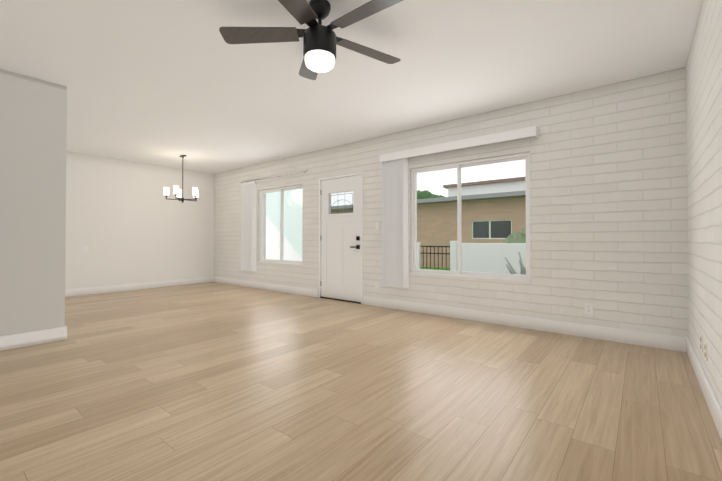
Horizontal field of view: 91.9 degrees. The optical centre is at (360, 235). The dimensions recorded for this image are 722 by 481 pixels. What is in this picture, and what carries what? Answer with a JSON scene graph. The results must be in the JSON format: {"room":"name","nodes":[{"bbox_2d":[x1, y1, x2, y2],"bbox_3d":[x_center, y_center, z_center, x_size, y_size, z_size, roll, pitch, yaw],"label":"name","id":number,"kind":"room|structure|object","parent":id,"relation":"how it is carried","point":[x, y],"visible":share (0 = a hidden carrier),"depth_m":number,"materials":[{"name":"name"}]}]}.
{"room":"empty living room","nodes":[
{"label":"empty living room","id":0,"kind":"room"},
{"bbox_2d":[0,69,66,335],"bbox_3d":[-3.723,-0.243,2.834,0.140,2.600,2.040,0,-1,39],"label":"wall","id":1,"kind":"structure","parent":0,"point":[33,123],"depth_m":3.39,"materials":[{"name":"white paint"}]},
{"bbox_2d":[0,326,66,350],"bbox_3d":[-3.648,0.989,2.790,0.024,0.135,2.026,0,-1,39],"label":"baseboard","id":2,"kind":"structure","parent":1,"relation":"attached to","point":[7,342],"depth_m":3.37,"materials":[{"name":"white wood"}]},
{"bbox_2d":[65,151,214,288],"bbox_3d":[-5.382,-0.207,6.245,0.200,2.600,5.680,0,-1,39],"label":"wall","id":3,"kind":"structure","parent":0,"point":[127,222],"depth_m":7.06,"materials":[{"name":"white paint"}]},
{"bbox_2d":[83,246,87,252],"bbox_3d":[-5.080,0.255,6.447,0.011,0.115,0.072,0,-1,39],"label":"light switch","id":4,"kind":"object","parent":3,"relation":"attached to","point":[85,248],"visible":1,"depth_m":6.44,"materials":[{"name":"white plastic"}]},
{"bbox_2d":[65,277,211,296],"bbox_3d":[-5.234,1.026,6.241,0.020,0.135,5.480,0,-1,39],"label":"baseboard","id":5,"kind":"structure","parent":3,"relation":"attached to","point":[157,284],"depth_m":7.02,"materials":[{"name":"white wood"}]},
{"bbox_2d":[0,0,702,173],"bbox_3d":[-1.995,-1.584,3.666,8.730,0.100,5.880,0,-1,39],"label":"ceiling","id":6,"kind":"structure","parent":0,"point":[167,83],"depth_m":3.16,"materials":[{"name":"white paint"}]},
{"bbox_2d":[163,155,198,202],"bbox_3d":[-3.343,-1.053,6.573,0.602,0.900,0.596,0,-1,39],"label":"chandelier","id":7,"kind":"object","parent":6,"relation":"hanging from","point":[177,192],"visible":1,"depth_m":6.47,"materials":[{"name":"white glass"}]},
{"bbox_2d":[219,0,402,79],"bbox_3d":[-0.238,-1.333,2.319,1.239,0.429,1.292,0,-1,39],"label":"ceiling fan","id":8,"kind":"object","parent":6,"relation":"hanging from","point":[320,41],"visible":1,"depth_m":2.29,"materials":[{"name":"black metal"}]},
{"bbox_2d":[0,282,721,480],"bbox_3d":[-1.995,1.096,3.637,8.730,0.060,5.880,0,-1,39],"label":"floor","id":9,"kind":"structure","parent":0,"point":[213,381],"depth_m":2.24,"materials":[{"name":"brown wood"}]},
{"bbox_2d":[214,67,687,337],"bbox_3d":[-0.216,-0.211,5.865,8.730,2.600,0.200,0,-1,39],"label":"wall","id":10,"kind":"structure","parent":0,"point":[608,203],"depth_m":3.77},
{"bbox_2d":[241,181,256,270],"bbox_3d":[-2.384,-0.190,7.413,0.470,1.870,0.083,0,-1,39],"label":"window blinds","id":11,"kind":"object","parent":10,"relation":"attached to","point":[248,223],"visible":1,"depth_m":7.36,"materials":[{"name":"white fabric"}]},
{"bbox_2d":[212,276,317,297],"bbox_3d":[-2.133,1.036,7.251,3.528,0.135,0.020,0,-1,39],"label":"baseboard","id":12,"kind":"structure","parent":10,"relation":"attached to","point":[272,287],"depth_m":7.00,"materials":[{"name":"white wood"}]},
{"bbox_2d":[241,170,307,182],"bbox_3d":[-1.776,-1.162,6.959,2.104,0.035,0.064,0,-1,39],"label":"curtain rod","id":13,"kind":"object","parent":10,"relation":"attached to","point":[275,176],"visible":1,"depth_m":6.84,"materials":[{"name":"white metal"}]},
{"bbox_2d":[258,261,301,264],"bbox_3d":[-1.607,0.542,6.864,1.372,0.013,0.034,0,-1,39],"label":"sill","id":14,"kind":"structure","parent":10,"relation":"attached to","point":[280,263],"depth_m":6.78,"materials":[{"name":"white wood"}]},
{"bbox_2d":[259,184,302,263],"bbox_3d":[-1.569,-0.200,6.919,1.374,1.494,0.088,0,-1,39],"label":"window","id":15,"kind":"structure","parent":10,"relation":"in","point":[262,223],"depth_m":6.93,"materials":[{"name":"white plastic"}]},
{"bbox_2d":[320,175,360,303],"bbox_3d":[-0.334,0.058,5.879,0.922,2.060,0.161,0,-1,39],"label":"front door","id":16,"kind":"structure","parent":10,"relation":"in","point":[341,256],"depth_m":5.84,"materials":[{"name":"white paint"}]},
{"bbox_2d":[319,172,362,303],"bbox_3d":[-0.318,0.040,5.895,0.986,2.098,0.136,0,-1,39],"label":"door frame","id":17,"kind":"structure","parent":10,"relation":"attached to","point":[341,176],"depth_m":5.77,"materials":[{"name":"white wood"}]},
{"bbox_2d":[375,283,378,290],"bbox_3d":[0.244,0.784,5.350,0.072,0.115,0.009,0,-1,39],"label":"electrical outlet","id":18,"kind":"object","parent":10,"relation":"attached to","point":[377,286],"visible":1,"depth_m":5.34,"materials":[{"name":"white plastic"}]},
{"bbox_2d":[376,222,379,229],"bbox_3d":[0.252,-0.146,5.353,0.072,0.115,0.011,0,-1,39],"label":"light switch","id":19,"kind":"object","parent":10,"relation":"attached to","point":[377,225],"visible":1,"depth_m":5.34,"materials":[{"name":"white plastic"}]},
{"bbox_2d":[382,158,408,287],"bbox_3d":[0.496,-0.192,5.098,0.420,1.875,0.083,0,-1,39],"label":"window blinds","id":20,"kind":"object","parent":10,"relation":"attached to","point":[395,243],"visible":0.98,"depth_m":5.06,"materials":[{"name":"white fabric"}]},
{"bbox_2d":[380,126,537,162],"bbox_3d":[1.142,-1.155,4.580,2.130,0.110,0.113,0,-1,39],"label":"valance","id":21,"kind":"object","parent":10,"relation":"attached to","point":[491,138],"visible":0.98,"depth_m":4.38,"materials":[{"name":"white"}]},
{"bbox_2d":[410,272,529,281],"bbox_3d":[1.327,0.527,4.505,1.582,0.013,0.034,0,-1,39],"label":"sill","id":22,"kind":"structure","parent":10,"relation":"attached to","point":[472,276],"depth_m":4.43,"materials":[{"name":"white wood"}]},
{"bbox_2d":[411,152,529,279],"bbox_3d":[1.366,-0.215,4.560,1.584,1.494,0.088,0,-1,39],"label":"window","id":23,"kind":"structure","parent":10,"relation":"in","point":[499,159],"depth_m":4.58,"materials":[{"name":"white plastic"}]},
{"bbox_2d":[363,296,683,351],"bbox_3d":[1.489,1.006,4.340,3.738,0.135,0.020,0,-1,39],"label":"baseboard","id":24,"kind":"structure","parent":10,"relation":"attached to","point":[639,338],"depth_m":3.89,"materials":[{"name":"white wood"}]},
{"bbox_2d":[585,303,592,314],"bbox_3d":[2.372,0.766,3.639,0.072,0.115,0.009,0,-1,39],"label":"electrical outlet","id":25,"kind":"object","parent":10,"relation":"attached to","point":[588,308],"visible":1,"depth_m":3.64,"materials":[{"name":"white plastic"}]},
{"bbox_2d":[686,0,721,407],"bbox_3d":[1.267,-0.263,0.902,0.200,2.600,5.680,0,-1,39],"label":"wall","id":26,"kind":"structure","parent":0,"point":[704,135],"depth_m":2.24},
{"bbox_2d":[700,334,702,352],"bbox_3d":[2.382,0.753,2.445,0.009,0.115,0.072,0,-1,39],"label":"electrical outlet","id":27,"kind":"object","parent":26,"relation":"attached to","point":[701,342],"visible":1,"depth_m":2.42,"materials":[{"name":"white plastic"}]},
{"bbox_2d":[684,337,721,440],"bbox_3d":[1.244,0.971,1.036,0.020,0.135,5.480,0,-1,39],"label":"baseboard","id":28,"kind":"structure","parent":26,"relation":"attached to","point":[715,409],"depth_m":2.21,"materials":[{"name":"white wood"}]},
{"bbox_2d":[704,341,706,360],"bbox_3d":[2.244,0.751,2.274,0.009,0.115,0.072,0,-1,39],"label":"electrical outlet","id":29,"kind":"object","parent":26,"relation":"attached to","point":[705,348],"visible":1,"depth_m":2.26,"materials":[{"name":"white plastic"}]},
{"label":"outside","id":30,"kind":"structure","parent":0,"visible":0},
{"bbox_2d":[421,267,449,270],"bbox_3d":[3.600,1.269,11.020,36.000,0.110,38.000,0,-1,39],"label":"ground","id":31,"kind":"structure","parent":30,"point":[435,268],"depth_m":13.08,"materials":[{"name":"green plant"}]},
{"bbox_2d":[266,189,302,260],"bbox_3d":[-3.537,-0.514,11.258,6.600,3.480,0.200,0,-1,39],"label":"wall","id":32,"kind":"structure","parent":31,"relation":"on","point":[291,206],"depth_m":10.00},
{"bbox_2d":[417,242,420,268],"bbox_3d":[1.459,0.686,8.929,0.110,1.030,0.110,0,-1,39],"label":"gate post","id":33,"kind":"object","parent":31,"relation":"on","point":[418,257],"depth_m":8.89,"materials":[{"name":"white"}]},
{"bbox_2d":[331,177,525,267],"bbox_3d":[5.530,-0.414,15.035,22.000,3.339,6.750,0,-1,39],"label":"building","id":34,"kind":"structure","parent":31,"relation":"on","point":[440,226],"depth_m":12.88,"materials":[{"name":"brown"}]},
{"bbox_2d":[417,190,443,198],"bbox_3d":[4.351,-0.898,24.566,4.013,4.507,2.843,0,-1,39],"label":"tree","id":35,"kind":"object","parent":31,"relation":"on","point":[425,194],"depth_m":23.57,"materials":[{"name":"green plant"}]},
{"bbox_2d":[420,246,449,269],"bbox_3d":[0.653,0.719,9.673,3.940,0.959,0.040,0,-1,39],"label":"fence","id":36,"kind":"object","parent":31,"relation":"on","point":[434,253],"depth_m":8.71,"materials":[{"name":"black metal"}]},
{"bbox_2d":[450,241,525,273],"bbox_3d":[4.728,0.640,6.412,6.460,1.070,0.240,0,-1,39],"label":"wall","id":37,"kind":"structure","parent":31,"relation":"on","point":[477,254],"depth_m":7.76,"materials":[{"name":"white concrete"}]},
{"bbox_2d":[504,252,525,274],"bbox_3d":[3.116,0.718,6.338,0.942,0.912,1.018,0,-1,39],"label":"agave","id":38,"kind":"object","parent":31,"relation":"on","point":[522,270],"depth_m":6.20,"materials":[{"name":"green plant"}]},
{"bbox_2d":[504,225,525,242],"bbox_3d":[4.596,0.358,8.161,3.030,1.668,1.754,0,-1,39],"label":"bush","id":39,"kind":"object","parent":31,"relation":"on","point":[517,238],"depth_m":8.33,"materials":[{"name":"green plant"}]}
]}

